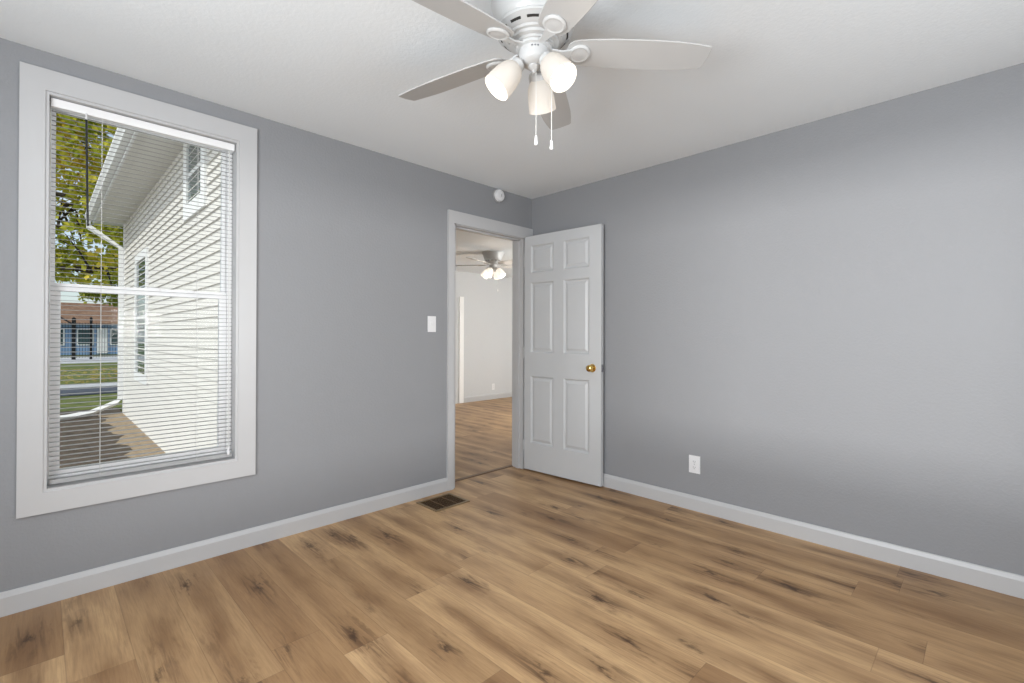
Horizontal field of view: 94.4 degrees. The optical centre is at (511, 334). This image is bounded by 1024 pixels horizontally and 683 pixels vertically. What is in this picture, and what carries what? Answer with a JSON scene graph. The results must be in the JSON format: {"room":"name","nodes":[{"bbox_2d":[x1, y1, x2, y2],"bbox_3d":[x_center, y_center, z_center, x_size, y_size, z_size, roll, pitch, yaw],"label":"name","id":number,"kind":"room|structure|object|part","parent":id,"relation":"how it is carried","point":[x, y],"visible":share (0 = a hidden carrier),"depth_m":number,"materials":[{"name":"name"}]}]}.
{"room":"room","nodes":[
{"label":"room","id":0,"kind":"room"},
{"bbox_2d":[0,38,531,591],"bbox_3d":[-1.411,-0.025,2.767,4.350,2.440,0.130,0,0,-45],"label":"wall","id":1,"kind":"structure","parent":0,"point":[351,375],"depth_m":2.87,"materials":[{"name":"paint"}]},
{"bbox_2d":[16,61,256,518],"bbox_3d":[-1.800,-0.185,2.366,0.919,1.922,0.146,0,0,-45],"label":"window","id":2,"kind":"structure","parent":1,"relation":"in","point":[37,85],"depth_m":2.18,"materials":[{"name":"white paint"}]},
{"bbox_3d":[-1.832,0.210,2.375,0.697,0.878,0.024,0,0,-45],"label":"sash","id":3,"kind":"part","parent":2,"relation":"part of","materials":[{"name":"white plastic"}]},
{"bbox_3d":[-1.849,-0.612,2.398,0.697,0.822,0.022,0,0,-45],"label":"sash","id":4,"kind":"part","parent":2,"relation":"part of","materials":[{"name":"white plastic"}]},
{"bbox_3d":[-1.833,-0.185,2.393,0.728,1.714,0.062,0,0,-45],"label":"frame","id":5,"kind":"part","parent":2,"relation":"part of","materials":[{"name":"white plastic"}]},
{"bbox_2d":[49,98,234,484],"bbox_3d":[-1.782,-0.188,2.342,0.719,1.701,0.047,0,0,-45],"label":"mini blind","id":6,"kind":"object","parent":2,"relation":"attached to","point":[56,104],"visible":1,"depth_m":2.30,"materials":[{"name":"white plastic"}]},
{"bbox_3d":[-1.918,-0.177,2.212,0.001,1.657,0.026,0,0,-45],"label":"ladder cord","id":7,"kind":"part","parent":6,"relation":"part of","materials":[{"name":"white fabric"}]},
{"bbox_3d":[-1.787,0.654,2.341,0.713,0.018,0.026,0,0,-45],"label":"rail","id":8,"kind":"part","parent":6,"relation":"part of","materials":[{"name":"paint"}]},
{"bbox_3d":[-1.648,-0.175,2.481,0.001,1.657,0.026,0,0,-45],"label":"ladder cord","id":9,"kind":"part","parent":6,"relation":"part of","materials":[{"name":"white fabric"}]},
{"bbox_3d":[-1.532,-0.192,2.567,0.008,1.610,0.002,0,0,-45],"label":"lift cord","id":10,"kind":"part","parent":6,"relation":"part of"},
{"bbox_2d":[0,477,447,616],"bbox_3d":[-1.644,1.123,2.431,3.258,0.098,0.014,0,0,-45],"label":"baseboard","id":11,"kind":"structure","parent":1,"relation":"attached to","point":[13,601],"depth_m":2.43,"materials":[{"name":"white paint"}]},
{"bbox_2d":[428,316,435,331],"bbox_3d":[-0.587,-0.075,3.486,0.070,0.116,0.016,0,0,-45],"label":"light switch","id":12,"kind":"object","parent":1,"relation":"attached to","point":[431,319],"visible":1,"depth_m":3.48,"materials":[{"name":"white plastic"}]},
{"bbox_2d":[454,224,524,487],"bbox_3d":[-0.217,0.163,3.957,0.786,2.042,0.134,0,0,-45],"label":"trim","id":13,"kind":"structure","parent":1,"relation":"attached to","point":[518,244],"depth_m":4.20,"materials":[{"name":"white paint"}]},
{"bbox_2d":[447,209,532,490],"bbox_3d":[-0.154,0.121,3.915,0.938,2.125,0.018,0,0,-45],"label":"trim","id":14,"kind":"structure","parent":1,"relation":"attached to","point":[453,217],"depth_m":3.60,"materials":[{"name":"white paint"}]},
{"bbox_2d":[493,189,504,202],"bbox_3d":[-0.106,-1.154,3.946,0.110,0.110,0.046,0,0,-45],"label":"smoke detector","id":15,"kind":"object","parent":1,"relation":"attached to","point":[498,195],"visible":1,"depth_m":3.93,"materials":[{"name":"white plastic"}]},
{"bbox_2d":[455,271,511,403],"bbox_3d":[-1.553,0.010,7.728,5.950,2.420,0.120,0,0,-45],"label":"wall","id":16,"kind":"structure","parent":0,"point":[487,311],"depth_m":8.70,"materials":[{"name":"paint"}]},
{"bbox_2d":[459,297,463,402],"bbox_3d":[-0.886,0.274,8.292,0.095,1.860,0.020,0,0,-45],"label":"trim","id":17,"kind":"structure","parent":16,"relation":"attached to","point":[461,299],"depth_m":8.28,"materials":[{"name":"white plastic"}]},
{"bbox_2d":[464,392,511,402],"bbox_3d":[-0.127,1.161,9.050,2.050,0.098,0.014,0,0,-45],"label":"baseboard","id":18,"kind":"structure","parent":16,"relation":"attached to","point":[505,394],"depth_m":8.72,"materials":[{"name":"white paint"}]},
{"bbox_2d":[455,465,512,481],"bbox_3d":[-0.273,1.180,4.005,0.750,0.007,0.046,0,0,-45],"label":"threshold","id":19,"kind":"structure","parent":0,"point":[507,466],"depth_m":4.01,"materials":[{"name":"brown wood"}]},
{"bbox_2d":[456,230,511,277],"bbox_3d":[-0.287,-1.153,6.529,6.100,0.100,3.610,0,0,-45],"label":"ceiling","id":20,"kind":"structure","parent":0,"point":[470,245],"depth_m":6.19,"materials":[{"name":"white paint"}]},
{"bbox_2d":[456,251,511,291],"bbox_3d":[-0.223,-0.837,6.379,1.205,0.534,1.153,0,0,-45],"label":"ceiling fan","id":21,"kind":"object","parent":20,"relation":"hanging from","point":[493,259],"visible":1,"depth_m":6.33,"materials":[{"name":"white metal"}]},
{"bbox_3d":[-0.303,-0.818,6.303,0.133,0.139,0.115,0,0,-45],"label":"lamp shade","id":22,"kind":"part","parent":21,"relation":"part of","materials":[{"name":"white glass"}]},
{"bbox_3d":[-0.209,-0.817,6.518,0.133,0.139,0.115,0,0,-45],"label":"lamp shade","id":23,"kind":"part","parent":21,"relation":"part of","materials":[{"name":"white glass"}]},
{"bbox_3d":[-0.149,-0.817,6.363,0.115,0.139,0.133,0,0,-45],"label":"lamp shade","id":24,"kind":"part","parent":21,"relation":"part of","materials":[{"name":"white glass"}]},
{"bbox_3d":[0.008,-0.939,6.151,0.505,0.035,0.135,0,0,45],"label":"blade","id":25,"kind":"part","parent":21,"relation":"part of","materials":[{"name":"white wood"}]},
{"bbox_2d":[0,397,1023,682],"bbox_3d":[0.306,1.246,4.093,8.670,0.120,7.890,0,0,-45],"label":"floor","id":26,"kind":"structure","parent":0,"point":[539,577],"depth_m":2.04,"materials":[{"name":"brown wood"}]},
{"bbox_2d":[416,493,469,511],"bbox_3d":[-0.483,1.177,3.328,0.294,0.006,0.240,0,0,-45],"label":"floor vent","id":27,"kind":"object","parent":26,"relation":"in","point":[442,502],"visible":1,"depth_m":3.32,"materials":[{"name":"brown metal"}]},
{"bbox_2d":[0,0,1023,198],"bbox_3d":[0.098,-1.287,1.346,4.470,0.124,4.280,0,0,-45],"label":"ceiling","id":28,"kind":"structure","parent":0,"point":[334,69],"depth_m":2.16,"materials":[{"name":"white paint"}]},
{"bbox_2d":[398,0,711,149],"bbox_3d":[0.046,-0.949,1.736,1.241,0.554,1.266,0,0,-45],"label":"ceiling fan","id":29,"kind":"object","parent":28,"relation":"hanging from","point":[535,31],"visible":1,"depth_m":1.72,"materials":[{"name":"white metal"}]},
{"bbox_3d":[-0.246,-1.046,1.958,0.540,0.035,0.135,0,0,33],"label":"blade","id":30,"kind":"part","parent":29,"relation":"part of","materials":[{"name":"white wood"}]},
{"bbox_3d":[-0.217,-1.048,1.503,0.540,0.035,0.135,0,0,-39],"label":"blade","id":31,"kind":"part","parent":29,"relation":"part of","materials":[{"name":"white wood"}]},
{"bbox_3d":[-0.031,-0.926,1.721,0.134,0.139,0.106,0,0,-10],"label":"lamp shade","id":32,"kind":"part","parent":29,"relation":"part of","materials":[{"name":"white glass"}]},
{"bbox_3d":[0.113,-0.925,1.861,0.106,0.139,0.134,0,0,20],"label":"lamp shade","id":33,"kind":"part","parent":29,"relation":"part of","materials":[{"name":"white glass"}]},
{"bbox_3d":[0.178,-1.044,2.126,0.135,0.035,0.540,0,0,15],"label":"blade","id":34,"kind":"part","parent":29,"relation":"part of","materials":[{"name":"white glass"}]},
{"bbox_3d":[0.144,-0.851,1.727,0.002,0.291,0.002,0,0,-45],"label":"pull chain","id":35,"kind":"part","parent":29,"relation":"part of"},
{"bbox_3d":[0.149,-0.943,1.677,0.058,0.076,0.071,0,0,-45],"label":"bulb","id":36,"kind":"part","parent":29,"relation":"part of","materials":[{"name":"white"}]},
{"bbox_3d":[0.160,-0.926,1.665,0.106,0.139,0.134,0,0,-45],"label":"lamp shade","id":37,"kind":"part","parent":29,"relation":"part of","materials":[{"name":"white glass"}]},
{"bbox_3d":[0.224,-1.048,1.389,0.135,0.035,0.540,0,0,-21],"label":"blade","id":38,"kind":"part","parent":29,"relation":"part of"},
{"bbox_3d":[0.469,-1.045,1.774,0.540,0.035,0.135,0,0,-3],"label":"blade","id":39,"kind":"part","parent":29,"relation":"part of","materials":[{"name":"white wood"}]},
{"bbox_2d":[523,224,603,486],"bbox_3d":[0.424,0.161,3.928,0.158,2.024,0.784,0,0,-45],"label":"door","id":40,"kind":"structure","parent":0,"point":[563,348],"depth_m":3.88,"materials":[{"name":"white paint"}]},
{"bbox_3d":[0.606,0.264,3.679,0.064,0.066,0.066,0,0,-45],"label":"knob","id":41,"kind":"part","parent":40,"relation":"part of","materials":[{"name":"gold metal"}]},
{"bbox_2d":[532,63,1023,575],"bbox_3d":[1.636,-0.017,2.874,0.120,2.440,4.280,0,0,-45],"label":"wall","id":42,"kind":"structure","parent":0,"point":[826,314],"depth_m":2.61,"materials":[{"name":"paint"}]},
{"bbox_2d":[689,455,699,473],"bbox_3d":[1.227,0.875,3.188,0.009,0.116,0.075,0,0,-45],"label":"wall outlet","id":43,"kind":"object","parent":42,"relation":"attached to","point":[694,461],"visible":1,"depth_m":3.18,"materials":[{"name":"white plastic"}]},
{"bbox_2d":[603,473,1023,598],"bbox_3d":[1.585,1.133,2.821,0.014,0.098,3.982,0,0,-45],"label":"baseboard","id":44,"kind":"structure","parent":42,"relation":"attached to","point":[1007,583],"depth_m":2.59,"materials":[{"name":"white paint"}]},
{"label":"outside","id":45,"kind":"structure","parent":0,"visible":0},
{"bbox_2d":[60,354,121,411],"bbox_3d":[-45.977,1.897,50.588,120.000,0.300,109.200,0,0,-45],"label":"lawn","id":46,"kind":"structure","parent":45,"point":[98,365],"depth_m":16.94,"materials":[{"name":"green plant"}]},
{"bbox_2d":[49,302,117,354],"bbox_3d":[-36.831,-0.498,42.202,8.900,4.430,7.200,0,0,-45],"label":"house","id":47,"kind":"structure","parent":46,"relation":"on","point":[89,306],"depth_m":39.94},
{"bbox_3d":[-36.672,0.217,38.068,0.900,1.200,0.060,0,0,-45],"label":"pane","id":48,"kind":"part","parent":47,"relation":"part of","materials":[{"name":"teal"}]},
{"bbox_3d":[-35.397,0.226,39.338,0.900,1.200,0.060,0,0,-45],"label":"pane","id":49,"kind":"part","parent":47,"relation":"part of","materials":[{"name":"teal"}]},
{"bbox_3d":[-34.657,0.547,40.123,0.700,2.130,0.110,0,0,-45],"label":"door","id":50,"kind":"part","parent":47,"relation":"part of","materials":[{"name":"white"}]},
{"bbox_3d":[-33.909,0.237,40.820,0.900,1.200,0.060,0,0,-45],"label":"pane","id":51,"kind":"part","parent":47,"relation":"part of","materials":[{"name":"teal"}]},
{"bbox_2d":[50,113,122,294],"bbox_3d":[-11.343,-2.979,11.573,8.621,9.407,5.058,0,0,-34],"label":"autumn tree","id":52,"kind":"object","parent":46,"relation":"on","point":[66,267],"visible":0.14,"depth_m":11.50,"materials":[{"name":"green plant"}]},
{"bbox_2d":[60,367,117,382],"bbox_3d":[-17.681,1.635,19.354,10.152,0.032,9.533,0,0,-45],"label":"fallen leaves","id":53,"kind":"object","parent":46,"relation":"on","point":[110,367],"visible":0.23,"depth_m":18.41,"materials":[{"name":"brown plant"}]},
{"bbox_2d":[73,215,122,307],"bbox_3d":[-20.732,-2.416,26.040,5.128,8.382,4.600,0,0,-32],"label":"tree","id":54,"kind":"object","parent":46,"relation":"on","point":[113,298],"visible":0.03,"depth_m":24.78,"materials":[{"name":"green plant"}]},
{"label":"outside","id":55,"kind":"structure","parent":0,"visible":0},
{"bbox_2d":[48,407,131,467],"bbox_3d":[-9.322,1.734,2.513,12.100,0.300,10.660,0,0,-45],"label":"soil","id":56,"kind":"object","parent":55,"point":[112,410],"visible":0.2,"depth_m":7.13,"materials":[{"name":"brown soil"}]},
{"bbox_2d":[98,413,164,457],"bbox_3d":[-4.862,1.607,6.291,0.450,0.010,9.400,0,0,-45],"label":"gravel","id":57,"kind":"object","parent":56,"relation":"on","point":[117,414],"visible":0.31,"depth_m":7.46,"materials":[{"name":"beige gravel"}]},
{"bbox_2d":[48,128,220,452],"bbox_3d":[-3.216,-1.073,8.043,8.274,5.600,9.850,0,0,-45],"label":"house wing","id":58,"kind":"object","parent":56,"relation":"on","point":[184,338],"visible":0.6,"depth_m":6.22,"materials":[{"name":"beige plastic"}]},
{"bbox_3d":[-6.247,-0.291,8.008,0.019,1.920,1.060,0,0,-45],"label":"pane","id":59,"kind":"part","parent":58,"relation":"part of","materials":[{"name":"teal"}]},
{"bbox_3d":[-3.512,-1.838,5.274,0.019,0.680,0.680,0,0,-45],"label":"pane","id":60,"kind":"part","parent":58,"relation":"part of","materials":[{"name":"teal"}]},
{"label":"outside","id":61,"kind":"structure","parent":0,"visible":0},
{"bbox_2d":[60,386,116,396],"bbox_3d":[-10.731,1.690,15.195,80.000,0.100,2.300,0,0,-45],"label":"asphalt","id":62,"kind":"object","parent":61,"point":[108,388],"depth_m":13.47,"materials":[{"name":"grey asphalt"}]},
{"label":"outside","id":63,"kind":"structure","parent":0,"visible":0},
{"bbox_2d":[60,383,116,388],"bbox_3d":[-12.018,1.686,16.488,80.000,0.100,1.250,0,0,-45],"label":"path concrete","id":64,"kind":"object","parent":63,"point":[98,384],"depth_m":15.01,"materials":[{"name":"grey concrete"}]},
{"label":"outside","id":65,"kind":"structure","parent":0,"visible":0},
{"bbox_2d":[60,356,117,363],"bbox_3d":[-27.348,1.728,31.882,80.000,0.100,10.000,0,0,-45],"label":"sidewalk","id":66,"kind":"structure","parent":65,"point":[78,360],"depth_m":31.30,"materials":[{"name":"concrete"}]},
{"bbox_2d":[61,317,115,359],"bbox_3d":[-28.916,0.062,30.989,10.700,3.435,0.200,0,0,-45],"label":"iron fence","id":67,"kind":"object","parent":66,"relation":"on","point":[73,351],"visible":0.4,"depth_m":31.55,"materials":[{"name":"black metal"}]},
{"bbox_3d":[-28.775,0.331,31.128,0.240,2.900,0.200,0,0,-45],"label":"post","id":68,"kind":"part","parent":67,"relation":"part of","materials":[{"name":"black metal"}]},
{"bbox_3d":[-28.936,-0.443,31.012,10.700,0.045,0.040,0,0,-45],"label":"rail","id":69,"kind":"part","parent":67,"relation":"part of","materials":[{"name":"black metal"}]},
{"bbox_3d":[-28.172,0.310,31.728,0.180,2.950,0.140,0,0,-45],"label":"post","id":70,"kind":"part","parent":67,"relation":"part of","materials":[{"name":"black metal"}]}
]}

